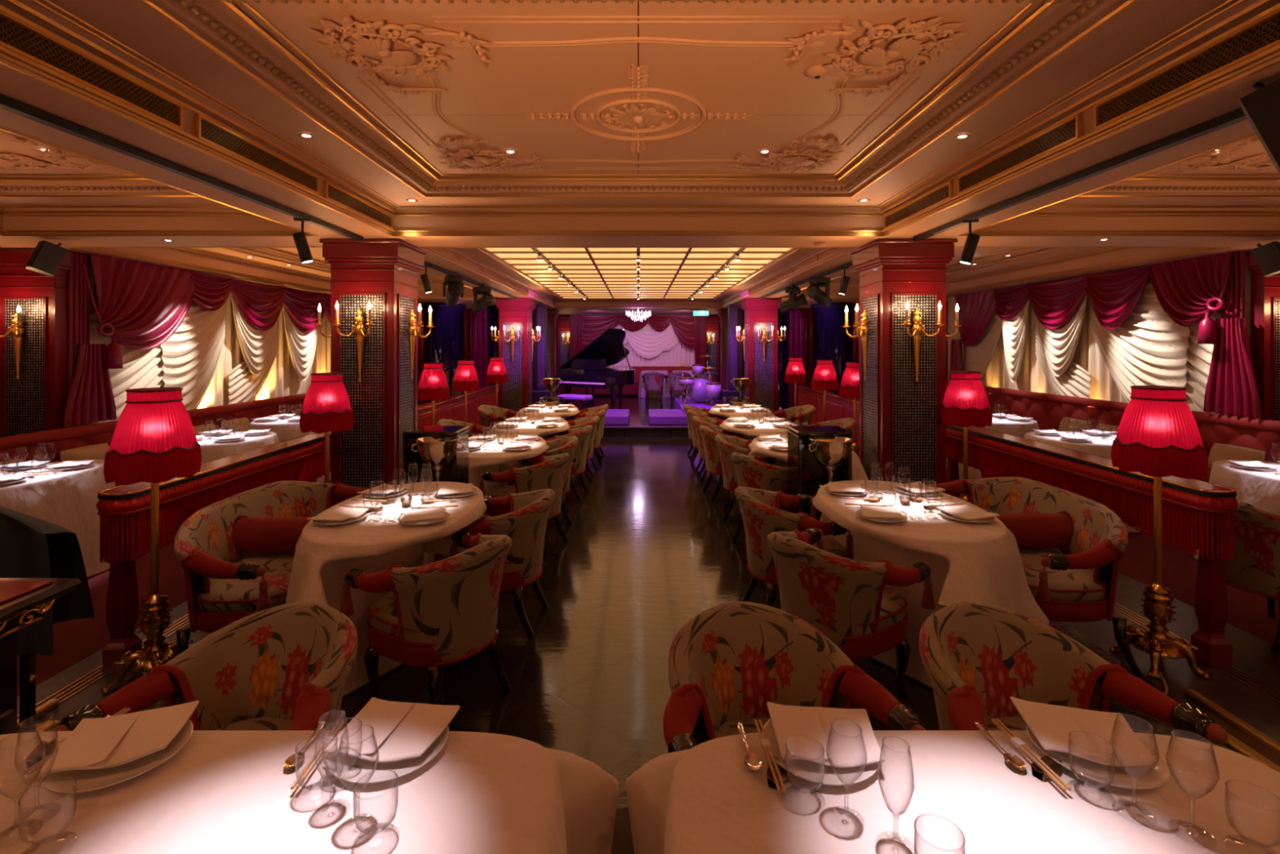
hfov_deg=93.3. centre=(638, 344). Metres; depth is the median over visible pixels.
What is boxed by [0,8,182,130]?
ventilation grille
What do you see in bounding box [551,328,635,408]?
grand piano
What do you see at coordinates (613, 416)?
stage riser
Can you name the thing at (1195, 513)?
partition
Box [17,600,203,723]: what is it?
trim
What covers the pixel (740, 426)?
dinner plate
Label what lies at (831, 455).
bucket
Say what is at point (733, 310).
panel
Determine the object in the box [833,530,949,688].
armchair
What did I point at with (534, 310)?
wall
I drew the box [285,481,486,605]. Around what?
tablecloth
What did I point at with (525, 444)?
folded napkin
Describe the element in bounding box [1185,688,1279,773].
trim
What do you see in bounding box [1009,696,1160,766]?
folded napkin
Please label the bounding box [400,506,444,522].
folded napkin
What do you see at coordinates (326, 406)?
floor lamp
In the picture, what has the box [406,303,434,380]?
wall sconce
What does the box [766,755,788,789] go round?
chopstick rest
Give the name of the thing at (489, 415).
armchair
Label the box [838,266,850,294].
track spotlight
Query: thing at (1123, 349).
curtain
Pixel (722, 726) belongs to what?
seat cushion
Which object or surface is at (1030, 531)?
bolster
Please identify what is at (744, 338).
wall sconce
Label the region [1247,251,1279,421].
pilaster
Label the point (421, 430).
cabinet top
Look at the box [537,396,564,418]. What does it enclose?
tray stand
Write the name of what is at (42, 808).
glass
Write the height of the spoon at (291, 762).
0.010 m
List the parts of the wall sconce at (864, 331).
arm, arm, stem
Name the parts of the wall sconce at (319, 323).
arm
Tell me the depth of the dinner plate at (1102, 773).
1.26 m
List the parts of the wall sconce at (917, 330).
arm, stem, arm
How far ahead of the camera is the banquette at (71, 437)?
5.72 m
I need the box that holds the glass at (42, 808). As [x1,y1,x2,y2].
[13,711,58,814]
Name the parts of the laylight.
amber pane, amber pane, amber pane, amber pane, amber pane, amber pane, amber pane, amber pane, amber pane, amber pane, amber pane, amber pane, amber pane, amber pane, amber pane, amber pane, amber pane, amber pane, amber pane, amber pane, amber pane, amber pane, amber pane, amber pane, amber pane, amber pane, amber pane, amber pane, amber pane, amber pane, amber pane, amber pane, amber pane, amber pane, amber pane, amber pane, amber pane, amber pane, amber pane, amber pane, amber pane, amber pane, amber pane, amber pane, amber pane, amber pane, amber pane, amber pane, amber pane, amber pane, amber pane, amber pane, amber pane, amber pane, amber pane, amber pane, amber pane, amber pane, amber pane, amber pane, amber pane, amber pane, amber pane, amber pane, amber pane, amber pane, amber pane, amber pane, amber pane, amber pane, amber pane, amber pane, amber pane, amber pane, amber pane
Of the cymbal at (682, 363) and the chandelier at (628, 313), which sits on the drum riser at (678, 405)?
the cymbal at (682, 363)
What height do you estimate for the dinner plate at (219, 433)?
0.020 m
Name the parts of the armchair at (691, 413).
leg, leg, backrest, arm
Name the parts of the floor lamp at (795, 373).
lamp shade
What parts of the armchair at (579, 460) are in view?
arm, arm, seat rail, backrest, leg, leg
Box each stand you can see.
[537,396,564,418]
[723,396,750,420]
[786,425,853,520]
[817,481,828,487]
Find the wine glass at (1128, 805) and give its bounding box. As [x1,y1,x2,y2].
[1110,713,1159,811]
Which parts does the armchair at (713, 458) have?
leg, leg, backrest, seat rail, arm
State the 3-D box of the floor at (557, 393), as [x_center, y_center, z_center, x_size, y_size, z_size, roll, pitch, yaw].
[-2.760,1.610,14.800,1.480,0.280,7.800,0,0,0]
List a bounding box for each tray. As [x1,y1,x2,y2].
[537,396,564,400]
[723,396,750,400]
[786,425,853,436]
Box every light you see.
[35,147,49,151]
[161,239,174,241]
[296,132,315,138]
[400,496,412,506]
[405,199,417,202]
[442,275,463,307]
[471,286,493,312]
[502,149,517,154]
[757,149,772,154]
[778,287,808,313]
[805,276,831,307]
[857,199,870,202]
[899,494,911,504]
[952,133,972,139]
[1097,238,1110,240]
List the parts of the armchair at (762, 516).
leg, backrest, leg, seat rail, arm, arm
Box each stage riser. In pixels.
[604,408,629,424]
[648,408,687,424]
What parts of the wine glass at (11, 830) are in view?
stem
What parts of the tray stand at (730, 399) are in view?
panel, brass plate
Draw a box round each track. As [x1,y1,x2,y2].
[0,93,363,240]
[424,261,516,298]
[530,248,586,298]
[635,248,640,298]
[689,248,746,298]
[760,261,852,298]
[913,107,1247,240]
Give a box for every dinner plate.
[0,462,48,471]
[0,476,26,485]
[40,718,193,793]
[46,462,93,471]
[200,431,231,435]
[213,436,245,442]
[241,431,271,435]
[253,418,278,422]
[271,415,294,418]
[287,419,299,422]
[312,511,367,524]
[325,724,448,783]
[361,488,406,497]
[397,511,449,524]
[434,487,477,497]
[468,436,495,441]
[468,445,481,450]
[495,424,519,427]
[502,445,531,451]
[506,418,527,422]
[514,436,541,440]
[521,408,539,411]
[528,405,545,408]
[535,424,558,427]
[542,418,564,422]
[552,408,570,411]
[557,405,574,408]
[713,405,731,408]
[718,408,737,411]
[726,418,746,422]
[733,423,755,427]
[743,405,760,408]
[749,408,768,411]
[756,436,782,440]
[761,718,880,785]
[763,418,784,422]
[768,445,787,451]
[772,424,795,427]
[823,485,867,496]
[855,509,907,523]
[896,486,942,496]
[939,510,995,522]
[992,414,1014,417]
[1007,417,1031,421]
[1026,724,1170,789]
[1033,431,1063,435]
[1059,436,1093,442]
[1083,431,1115,435]
[1229,462,1279,471]
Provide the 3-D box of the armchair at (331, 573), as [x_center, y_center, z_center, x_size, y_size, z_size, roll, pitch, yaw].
[-1.310,1.276,3.390,0.832,0.742,1.355,0,0,0]
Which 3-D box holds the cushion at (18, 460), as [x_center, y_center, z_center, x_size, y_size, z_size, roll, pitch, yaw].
[-5.053,1.052,4.750,0.186,0.242,0.490,0,0,4]
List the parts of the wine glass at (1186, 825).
stem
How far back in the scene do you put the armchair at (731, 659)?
1.91 m
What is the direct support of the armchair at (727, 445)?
on the floor at (646, 551)
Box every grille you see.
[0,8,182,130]
[25,240,44,267]
[194,114,319,194]
[323,181,392,229]
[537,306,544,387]
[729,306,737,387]
[884,181,953,229]
[957,114,1082,194]
[1093,7,1279,130]
[1275,241,1279,250]
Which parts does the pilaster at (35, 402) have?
mirror panel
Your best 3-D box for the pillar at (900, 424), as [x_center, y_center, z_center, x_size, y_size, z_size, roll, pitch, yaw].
[2.305,0.387,5.315,0.660,2.526,0.660,0,0,0]
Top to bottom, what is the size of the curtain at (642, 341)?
1.200 m
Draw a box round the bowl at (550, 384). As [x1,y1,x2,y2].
[542,377,560,391]
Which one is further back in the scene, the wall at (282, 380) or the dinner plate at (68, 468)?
the wall at (282, 380)
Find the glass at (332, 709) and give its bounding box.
[314,709,349,808]
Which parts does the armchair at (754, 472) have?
leg, backrest, arm, arm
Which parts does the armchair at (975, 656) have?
arm, backrest, arm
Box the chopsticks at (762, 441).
[761,440,786,442]
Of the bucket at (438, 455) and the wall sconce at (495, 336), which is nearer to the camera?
the bucket at (438, 455)
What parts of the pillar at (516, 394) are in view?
mirror panel, mirror panel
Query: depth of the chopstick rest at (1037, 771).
1.27 m
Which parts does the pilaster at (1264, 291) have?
mirror panel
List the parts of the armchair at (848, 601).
arm, backrest, seat rail, arm, leg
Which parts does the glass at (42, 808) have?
stem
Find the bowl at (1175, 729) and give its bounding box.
[1164,728,1219,800]
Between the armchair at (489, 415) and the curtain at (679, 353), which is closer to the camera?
the armchair at (489, 415)
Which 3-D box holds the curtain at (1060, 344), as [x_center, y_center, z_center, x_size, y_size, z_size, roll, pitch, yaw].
[5.607,-0.205,8.075,0.088,1.250,1.090,0,0,0]
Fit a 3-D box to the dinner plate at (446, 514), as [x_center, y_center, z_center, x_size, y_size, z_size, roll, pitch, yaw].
[-1.095,0.888,3.091,0.252,0.020,0.252,0,0,0]
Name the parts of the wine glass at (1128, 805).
stem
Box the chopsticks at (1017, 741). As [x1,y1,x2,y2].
[991,718,1071,791]
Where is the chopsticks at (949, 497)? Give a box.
[916,496,952,500]
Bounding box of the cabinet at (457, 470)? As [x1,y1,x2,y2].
[402,425,469,484]
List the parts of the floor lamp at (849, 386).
lamp shade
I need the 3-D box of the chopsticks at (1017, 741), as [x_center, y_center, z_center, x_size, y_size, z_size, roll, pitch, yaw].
[0.844,0.881,1.310,0.019,0.009,0.225,0,0,-4]
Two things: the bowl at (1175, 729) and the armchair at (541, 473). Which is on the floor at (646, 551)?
the armchair at (541, 473)
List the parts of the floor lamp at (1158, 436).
lamp shade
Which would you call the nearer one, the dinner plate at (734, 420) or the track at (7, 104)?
the track at (7, 104)
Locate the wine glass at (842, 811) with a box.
[826,718,866,814]
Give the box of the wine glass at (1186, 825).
[1164,728,1219,831]
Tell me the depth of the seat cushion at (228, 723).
1.89 m
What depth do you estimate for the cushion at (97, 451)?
5.49 m
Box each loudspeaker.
[25,240,67,275]
[1240,78,1279,174]
[1250,240,1279,276]
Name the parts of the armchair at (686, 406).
leg, leg, backrest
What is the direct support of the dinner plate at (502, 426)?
on the tablecloth at (526, 428)
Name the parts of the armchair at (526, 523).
arm, arm, seat rail, backrest, leg, leg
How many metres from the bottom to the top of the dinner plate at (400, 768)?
0.020 m
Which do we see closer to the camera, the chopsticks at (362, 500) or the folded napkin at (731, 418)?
the chopsticks at (362, 500)
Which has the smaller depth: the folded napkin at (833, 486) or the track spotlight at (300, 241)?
the folded napkin at (833, 486)
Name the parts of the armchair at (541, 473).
seat rail, arm, arm, backrest, leg, leg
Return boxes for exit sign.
[693,307,709,315]
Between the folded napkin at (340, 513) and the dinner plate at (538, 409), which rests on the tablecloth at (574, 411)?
the dinner plate at (538, 409)
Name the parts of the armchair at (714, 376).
backrest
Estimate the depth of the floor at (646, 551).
3.51 m
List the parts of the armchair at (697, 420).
leg, leg, backrest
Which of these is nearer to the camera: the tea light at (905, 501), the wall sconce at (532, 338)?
the tea light at (905, 501)
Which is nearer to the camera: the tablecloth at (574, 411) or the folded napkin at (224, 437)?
the folded napkin at (224, 437)
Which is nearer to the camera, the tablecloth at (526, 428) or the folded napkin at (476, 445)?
the folded napkin at (476, 445)
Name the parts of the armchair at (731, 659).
arm, backrest, arm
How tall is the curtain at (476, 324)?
2.480 m
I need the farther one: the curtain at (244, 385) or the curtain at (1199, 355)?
the curtain at (244, 385)
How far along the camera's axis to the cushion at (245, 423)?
7.53 m
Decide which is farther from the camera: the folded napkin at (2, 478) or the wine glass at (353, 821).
the folded napkin at (2, 478)
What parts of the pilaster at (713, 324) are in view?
mirror panel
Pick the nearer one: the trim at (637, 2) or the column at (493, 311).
the trim at (637, 2)
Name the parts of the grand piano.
leg, lid, leg, leg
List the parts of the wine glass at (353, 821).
stem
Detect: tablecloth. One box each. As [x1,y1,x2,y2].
[0,459,115,577]
[0,730,618,853]
[196,431,279,462]
[248,415,330,482]
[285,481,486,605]
[468,435,549,483]
[486,417,570,439]
[515,404,580,417]
[625,730,1279,853]
[638,370,671,398]
[672,370,694,398]
[708,404,775,417]
[719,417,796,439]
[747,434,868,482]
[812,480,1048,625]
[946,416,1039,479]
[1023,431,1146,532]
[1193,459,1279,559]
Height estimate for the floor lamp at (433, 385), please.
1.434 m
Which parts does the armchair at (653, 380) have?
backrest, seat rail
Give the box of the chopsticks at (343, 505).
[338,504,377,508]
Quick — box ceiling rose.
[526,63,752,152]
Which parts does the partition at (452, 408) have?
leather panel, leather panel, leather panel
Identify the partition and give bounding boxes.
[417,385,499,435]
[796,386,859,458]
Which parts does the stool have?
seat, leg, leg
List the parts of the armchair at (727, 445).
leg, leg, backrest, seat rail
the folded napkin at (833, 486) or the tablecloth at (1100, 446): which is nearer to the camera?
the folded napkin at (833, 486)
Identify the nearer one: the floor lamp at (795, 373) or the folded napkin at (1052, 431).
the folded napkin at (1052, 431)
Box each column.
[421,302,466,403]
[486,305,498,407]
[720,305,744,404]
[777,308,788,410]
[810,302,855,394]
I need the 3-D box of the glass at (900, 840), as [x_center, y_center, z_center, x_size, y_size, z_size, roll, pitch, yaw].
[0.461,0.804,1.081,0.068,0.184,0.068,0,0,-23]
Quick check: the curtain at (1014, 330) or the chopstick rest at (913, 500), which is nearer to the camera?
the chopstick rest at (913, 500)
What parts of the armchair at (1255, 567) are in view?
backrest, leg, seat rail, leg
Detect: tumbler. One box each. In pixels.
[17,776,76,853]
[295,731,337,791]
[321,716,362,773]
[353,768,398,838]
[785,734,824,793]
[914,813,964,853]
[1068,730,1115,797]
[1224,779,1279,853]
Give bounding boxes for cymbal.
[675,362,690,401]
[698,354,716,399]
[703,365,718,403]
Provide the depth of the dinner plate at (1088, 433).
6.01 m
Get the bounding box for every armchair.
[51,600,357,731]
[320,535,435,696]
[339,530,511,704]
[432,488,555,638]
[436,418,492,437]
[477,404,518,435]
[479,452,569,557]
[507,435,577,524]
[545,425,592,501]
[565,404,608,459]
[565,408,605,470]
[568,415,599,483]
[641,371,666,400]
[662,600,926,752]
[666,371,691,400]
[683,404,725,459]
[687,408,724,470]
[692,415,722,483]
[693,371,719,399]
[698,425,752,501]
[715,434,751,520]
[730,452,810,542]
[734,486,853,606]
[766,527,935,696]
[770,404,815,425]
[809,417,856,436]
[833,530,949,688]
[919,601,1227,746]
[1223,502,1279,653]
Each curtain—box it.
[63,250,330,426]
[81,280,204,425]
[160,292,226,410]
[228,328,276,404]
[230,290,275,375]
[282,293,318,380]
[417,309,488,404]
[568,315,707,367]
[582,318,694,366]
[614,324,627,345]
[619,324,675,358]
[647,319,679,351]
[788,309,859,408]
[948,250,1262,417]
[964,302,1002,377]
[1001,297,1030,382]
[1035,328,1090,398]
[1036,287,1088,376]
[1093,282,1190,403]
[1133,277,1224,414]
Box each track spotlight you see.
[292,217,313,262]
[420,265,431,293]
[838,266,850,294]
[959,219,980,264]
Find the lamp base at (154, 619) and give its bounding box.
[136,593,173,645]
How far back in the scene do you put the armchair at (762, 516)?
3.50 m
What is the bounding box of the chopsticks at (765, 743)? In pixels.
[754,719,786,792]
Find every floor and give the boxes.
[94,436,1237,853]
[556,392,566,396]
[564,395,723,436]
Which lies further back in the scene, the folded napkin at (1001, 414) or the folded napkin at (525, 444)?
the folded napkin at (1001, 414)
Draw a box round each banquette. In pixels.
[0,392,306,486]
[570,366,706,395]
[946,381,1279,482]
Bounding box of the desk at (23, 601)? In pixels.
[0,577,81,734]
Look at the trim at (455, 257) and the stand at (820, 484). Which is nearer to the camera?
the stand at (820, 484)
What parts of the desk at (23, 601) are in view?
glass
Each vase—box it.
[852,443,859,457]
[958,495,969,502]
[1139,582,1176,633]
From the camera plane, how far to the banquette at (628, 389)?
17.30 m
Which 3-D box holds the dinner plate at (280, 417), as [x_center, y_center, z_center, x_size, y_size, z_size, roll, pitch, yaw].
[-4.391,0.888,7.468,0.252,0.020,0.252,0,0,0]
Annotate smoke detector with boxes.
[805,64,830,79]
[813,241,826,246]
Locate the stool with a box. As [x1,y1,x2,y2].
[557,393,592,409]
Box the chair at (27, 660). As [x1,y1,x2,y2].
[19,653,35,733]
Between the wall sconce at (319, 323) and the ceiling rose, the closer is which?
the ceiling rose
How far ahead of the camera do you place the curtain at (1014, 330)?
8.98 m
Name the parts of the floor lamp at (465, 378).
lamp shade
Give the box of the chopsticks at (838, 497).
[836,496,878,500]
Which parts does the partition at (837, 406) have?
leather panel, leather panel, leather panel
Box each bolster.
[231,514,312,553]
[995,511,1073,548]
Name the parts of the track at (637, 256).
rail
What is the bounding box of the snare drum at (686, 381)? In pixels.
[679,377,694,404]
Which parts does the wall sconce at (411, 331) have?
stem, arm, arm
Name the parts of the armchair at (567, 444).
arm, backrest, leg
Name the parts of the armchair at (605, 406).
arm, backrest, leg, leg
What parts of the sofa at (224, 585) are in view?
leg, arm, seat rail, backrest, arm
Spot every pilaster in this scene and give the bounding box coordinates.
[0,248,71,437]
[556,316,570,392]
[706,316,719,382]
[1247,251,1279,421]
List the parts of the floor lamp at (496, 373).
lamp shade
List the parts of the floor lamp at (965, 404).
lamp shade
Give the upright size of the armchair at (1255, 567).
0.783 m
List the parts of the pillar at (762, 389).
mirror panel, mirror panel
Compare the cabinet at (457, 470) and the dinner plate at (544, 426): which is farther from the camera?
the dinner plate at (544, 426)
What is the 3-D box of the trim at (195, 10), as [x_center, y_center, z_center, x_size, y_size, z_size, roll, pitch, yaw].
[0.102,-1.135,4.450,9.478,0.032,12.780,0,0,0]
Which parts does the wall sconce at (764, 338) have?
stem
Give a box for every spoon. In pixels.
[23,714,111,759]
[284,720,325,768]
[737,720,761,770]
[973,720,1026,769]
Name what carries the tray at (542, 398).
on the tray stand at (548, 401)
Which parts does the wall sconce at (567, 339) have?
stem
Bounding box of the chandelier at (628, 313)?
[626,308,651,322]
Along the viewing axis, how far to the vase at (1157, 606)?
3.10 m
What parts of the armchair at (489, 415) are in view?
arm, arm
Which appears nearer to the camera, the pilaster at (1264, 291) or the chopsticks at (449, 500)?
the chopsticks at (449, 500)
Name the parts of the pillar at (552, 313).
mirror panel, mirror panel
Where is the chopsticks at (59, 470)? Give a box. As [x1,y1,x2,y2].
[23,470,62,473]
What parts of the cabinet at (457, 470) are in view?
panel, panel, panel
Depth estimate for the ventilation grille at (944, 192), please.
4.18 m
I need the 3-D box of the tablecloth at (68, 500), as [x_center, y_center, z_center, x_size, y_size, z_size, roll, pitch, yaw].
[-4.324,1.268,4.160,0.914,0.740,1.489,0,0,0]
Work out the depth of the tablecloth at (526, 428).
6.54 m
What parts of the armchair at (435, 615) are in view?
leg, arm, seat rail, leg, backrest, arm, leg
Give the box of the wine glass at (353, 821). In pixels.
[335,724,379,823]
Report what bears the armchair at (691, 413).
on the floor at (646, 551)
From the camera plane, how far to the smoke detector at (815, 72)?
2.62 m
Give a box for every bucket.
[411,435,463,481]
[541,377,562,398]
[731,377,751,398]
[808,435,853,482]
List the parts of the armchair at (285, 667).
arm, backrest, arm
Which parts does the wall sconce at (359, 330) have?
arm, stem, arm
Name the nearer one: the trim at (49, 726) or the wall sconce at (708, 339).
the trim at (49, 726)
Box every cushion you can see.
[0,458,23,465]
[59,443,109,461]
[193,423,217,435]
[214,716,293,730]
[220,417,250,431]
[368,591,399,637]
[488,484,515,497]
[694,716,770,744]
[808,535,844,555]
[877,586,905,631]
[985,716,1026,730]
[1057,417,1091,431]
[1095,423,1119,434]
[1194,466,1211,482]
[1208,443,1265,467]
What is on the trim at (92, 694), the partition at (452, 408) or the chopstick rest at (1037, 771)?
the partition at (452, 408)
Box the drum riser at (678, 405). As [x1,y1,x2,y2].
[675,398,716,415]
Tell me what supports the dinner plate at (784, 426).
on the tablecloth at (760, 428)
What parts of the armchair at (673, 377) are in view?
backrest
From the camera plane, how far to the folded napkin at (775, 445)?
5.17 m
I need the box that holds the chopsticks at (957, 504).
[928,502,965,506]
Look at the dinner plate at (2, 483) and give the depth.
3.94 m
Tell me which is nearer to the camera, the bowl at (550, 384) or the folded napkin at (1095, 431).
the folded napkin at (1095, 431)
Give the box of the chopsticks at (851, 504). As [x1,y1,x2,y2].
[844,502,888,506]
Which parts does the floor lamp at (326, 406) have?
lamp shade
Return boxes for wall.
[66,256,330,427]
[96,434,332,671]
[532,308,535,389]
[535,308,537,389]
[556,314,719,392]
[737,308,741,377]
[741,308,744,377]
[946,301,947,389]
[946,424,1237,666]
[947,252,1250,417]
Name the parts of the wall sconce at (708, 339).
stem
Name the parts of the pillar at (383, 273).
mirror panel, mirror panel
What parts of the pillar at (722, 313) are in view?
mirror panel, mirror panel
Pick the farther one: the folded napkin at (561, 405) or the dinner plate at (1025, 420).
the folded napkin at (561, 405)
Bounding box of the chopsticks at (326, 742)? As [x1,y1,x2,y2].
[290,717,346,789]
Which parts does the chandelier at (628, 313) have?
frame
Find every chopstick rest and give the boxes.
[26,737,57,768]
[368,506,382,511]
[381,498,394,503]
[422,498,434,503]
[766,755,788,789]
[867,496,880,502]
[911,496,923,502]
[923,503,937,509]
[1031,753,1061,780]
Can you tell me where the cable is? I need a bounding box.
[1137,670,1168,694]
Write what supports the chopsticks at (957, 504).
on the chopstick rest at (926, 507)
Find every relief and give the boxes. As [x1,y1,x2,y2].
[0,129,128,173]
[306,16,970,173]
[1153,137,1278,173]
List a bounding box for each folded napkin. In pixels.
[0,459,49,466]
[0,473,27,481]
[36,700,199,776]
[43,459,94,467]
[200,429,233,433]
[212,434,244,439]
[241,428,271,433]
[251,416,279,419]
[268,413,294,416]
[286,417,299,420]
[306,506,369,520]
[324,697,460,762]
[356,483,408,493]
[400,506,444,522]
[437,483,473,494]
[468,434,496,438]
[468,443,481,448]
[493,422,519,425]
[504,416,527,419]
[505,442,529,448]
[517,433,539,439]
[520,407,539,409]
[528,404,545,406]
[537,422,557,426]
[544,416,563,420]
[554,407,568,409]
[559,404,574,406]
[715,404,729,406]
[719,407,734,409]
[727,416,745,419]
[733,422,753,425]
[742,404,761,406]
[750,407,768,409]
[758,434,780,438]
[762,416,785,420]
[766,701,885,767]
[770,443,787,448]
[771,422,796,426]
[828,481,865,492]
[860,504,906,518]
[893,481,945,493]
[936,504,999,519]
[991,413,1017,416]
[1004,415,1034,419]
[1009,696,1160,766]
[1033,429,1064,433]
[1060,435,1093,439]
[1081,429,1117,433]
[1227,459,1279,467]
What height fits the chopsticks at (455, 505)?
0.009 m
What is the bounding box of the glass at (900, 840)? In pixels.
[878,736,914,842]
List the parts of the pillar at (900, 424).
mirror panel, mirror panel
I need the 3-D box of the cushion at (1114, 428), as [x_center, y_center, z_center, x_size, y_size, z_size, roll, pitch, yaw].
[5.483,1.052,7.000,0.184,0.242,0.490,0,0,4]
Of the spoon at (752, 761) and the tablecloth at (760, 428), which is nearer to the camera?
the spoon at (752, 761)
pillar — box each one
[319,239,426,506]
[494,297,536,417]
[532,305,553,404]
[546,308,559,396]
[717,308,739,404]
[740,297,782,417]
[849,239,957,484]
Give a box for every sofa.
[173,480,368,657]
[925,476,1142,676]
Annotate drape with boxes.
[568,315,583,358]
[693,315,707,367]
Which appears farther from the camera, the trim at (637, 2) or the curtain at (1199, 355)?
the curtain at (1199, 355)
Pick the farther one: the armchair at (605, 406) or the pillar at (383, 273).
the armchair at (605, 406)
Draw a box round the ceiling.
[0,0,1279,314]
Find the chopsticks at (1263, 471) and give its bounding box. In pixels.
[1262,471,1279,472]
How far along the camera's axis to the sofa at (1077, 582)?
3.13 m
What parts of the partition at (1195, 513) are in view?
post, cord, post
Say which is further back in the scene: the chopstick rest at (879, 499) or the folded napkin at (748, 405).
the folded napkin at (748, 405)
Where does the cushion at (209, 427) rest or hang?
on the banquette at (71, 437)
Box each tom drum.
[692,364,704,401]
[705,382,721,404]
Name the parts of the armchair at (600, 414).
arm, backrest, leg, leg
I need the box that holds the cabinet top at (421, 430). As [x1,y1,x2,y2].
[402,425,469,436]
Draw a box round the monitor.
[0,506,94,655]
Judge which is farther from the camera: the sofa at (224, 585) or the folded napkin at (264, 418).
the folded napkin at (264, 418)
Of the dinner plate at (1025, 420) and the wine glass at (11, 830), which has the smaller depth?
the wine glass at (11, 830)
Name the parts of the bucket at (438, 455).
handle, handle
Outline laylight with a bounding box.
[476,248,799,299]
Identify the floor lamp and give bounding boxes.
[101,386,201,693]
[299,372,354,507]
[417,362,449,425]
[452,360,479,422]
[485,357,507,406]
[784,357,806,406]
[811,360,838,422]
[839,361,859,457]
[940,370,992,502]
[1109,385,1210,679]
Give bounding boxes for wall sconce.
[0,305,25,379]
[315,303,330,337]
[332,301,373,382]
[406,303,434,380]
[491,326,498,341]
[502,326,519,361]
[530,326,541,360]
[562,334,569,355]
[706,334,714,355]
[735,326,746,360]
[756,326,774,361]
[777,326,786,342]
[842,304,870,380]
[902,301,944,382]
[946,303,961,337]
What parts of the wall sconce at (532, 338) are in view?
stem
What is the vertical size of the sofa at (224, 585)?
0.783 m
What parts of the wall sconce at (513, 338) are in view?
stem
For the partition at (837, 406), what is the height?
0.901 m
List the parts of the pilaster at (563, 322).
mirror panel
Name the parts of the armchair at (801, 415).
arm, arm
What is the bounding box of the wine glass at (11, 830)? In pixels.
[0,728,45,831]
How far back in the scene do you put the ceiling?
3.16 m
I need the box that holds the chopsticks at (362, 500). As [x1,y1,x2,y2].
[351,497,387,502]
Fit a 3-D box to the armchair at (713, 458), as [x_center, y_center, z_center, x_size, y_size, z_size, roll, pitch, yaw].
[0.987,1.260,6.591,0.670,0.783,0.713,0,0,-7]
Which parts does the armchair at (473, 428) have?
backrest, arm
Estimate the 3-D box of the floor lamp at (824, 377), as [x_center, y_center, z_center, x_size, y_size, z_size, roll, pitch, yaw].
[2.730,0.933,8.850,0.373,1.434,0.371,0,0,-16]
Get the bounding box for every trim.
[0,0,1279,282]
[0,0,1279,307]
[17,480,330,695]
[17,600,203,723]
[17,613,189,717]
[17,698,59,732]
[17,723,44,733]
[433,248,551,303]
[603,426,688,427]
[637,1,639,66]
[724,248,843,303]
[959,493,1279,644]
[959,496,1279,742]
[1113,601,1279,703]
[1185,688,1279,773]
[1203,711,1279,766]
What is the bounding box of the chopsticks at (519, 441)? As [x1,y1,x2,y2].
[511,440,536,442]
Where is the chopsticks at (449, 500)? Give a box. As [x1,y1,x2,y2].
[423,498,465,502]
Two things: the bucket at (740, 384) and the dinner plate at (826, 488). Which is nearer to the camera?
the dinner plate at (826, 488)
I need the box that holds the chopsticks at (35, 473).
[8,473,49,475]
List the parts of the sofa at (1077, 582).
arm, backrest, seat rail, arm, leg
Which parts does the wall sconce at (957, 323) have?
arm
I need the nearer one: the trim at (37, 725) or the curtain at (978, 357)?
the trim at (37, 725)
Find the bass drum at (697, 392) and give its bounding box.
[685,377,709,402]
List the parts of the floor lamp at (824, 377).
lamp shade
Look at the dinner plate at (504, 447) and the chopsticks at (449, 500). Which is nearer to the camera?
the chopsticks at (449, 500)
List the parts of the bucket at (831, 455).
handle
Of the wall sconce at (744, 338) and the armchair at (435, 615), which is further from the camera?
the wall sconce at (744, 338)
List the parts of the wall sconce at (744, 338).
stem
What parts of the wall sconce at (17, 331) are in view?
arm, stem, arm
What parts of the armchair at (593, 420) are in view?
arm, backrest, leg, leg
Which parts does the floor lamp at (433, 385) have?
lamp shade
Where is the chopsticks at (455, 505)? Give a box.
[414,504,457,508]
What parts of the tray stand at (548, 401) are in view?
brass plate, panel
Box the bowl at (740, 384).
[731,377,750,391]
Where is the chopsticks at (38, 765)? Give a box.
[22,707,130,775]
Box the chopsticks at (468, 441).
[468,440,488,442]
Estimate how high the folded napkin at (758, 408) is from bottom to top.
0.022 m

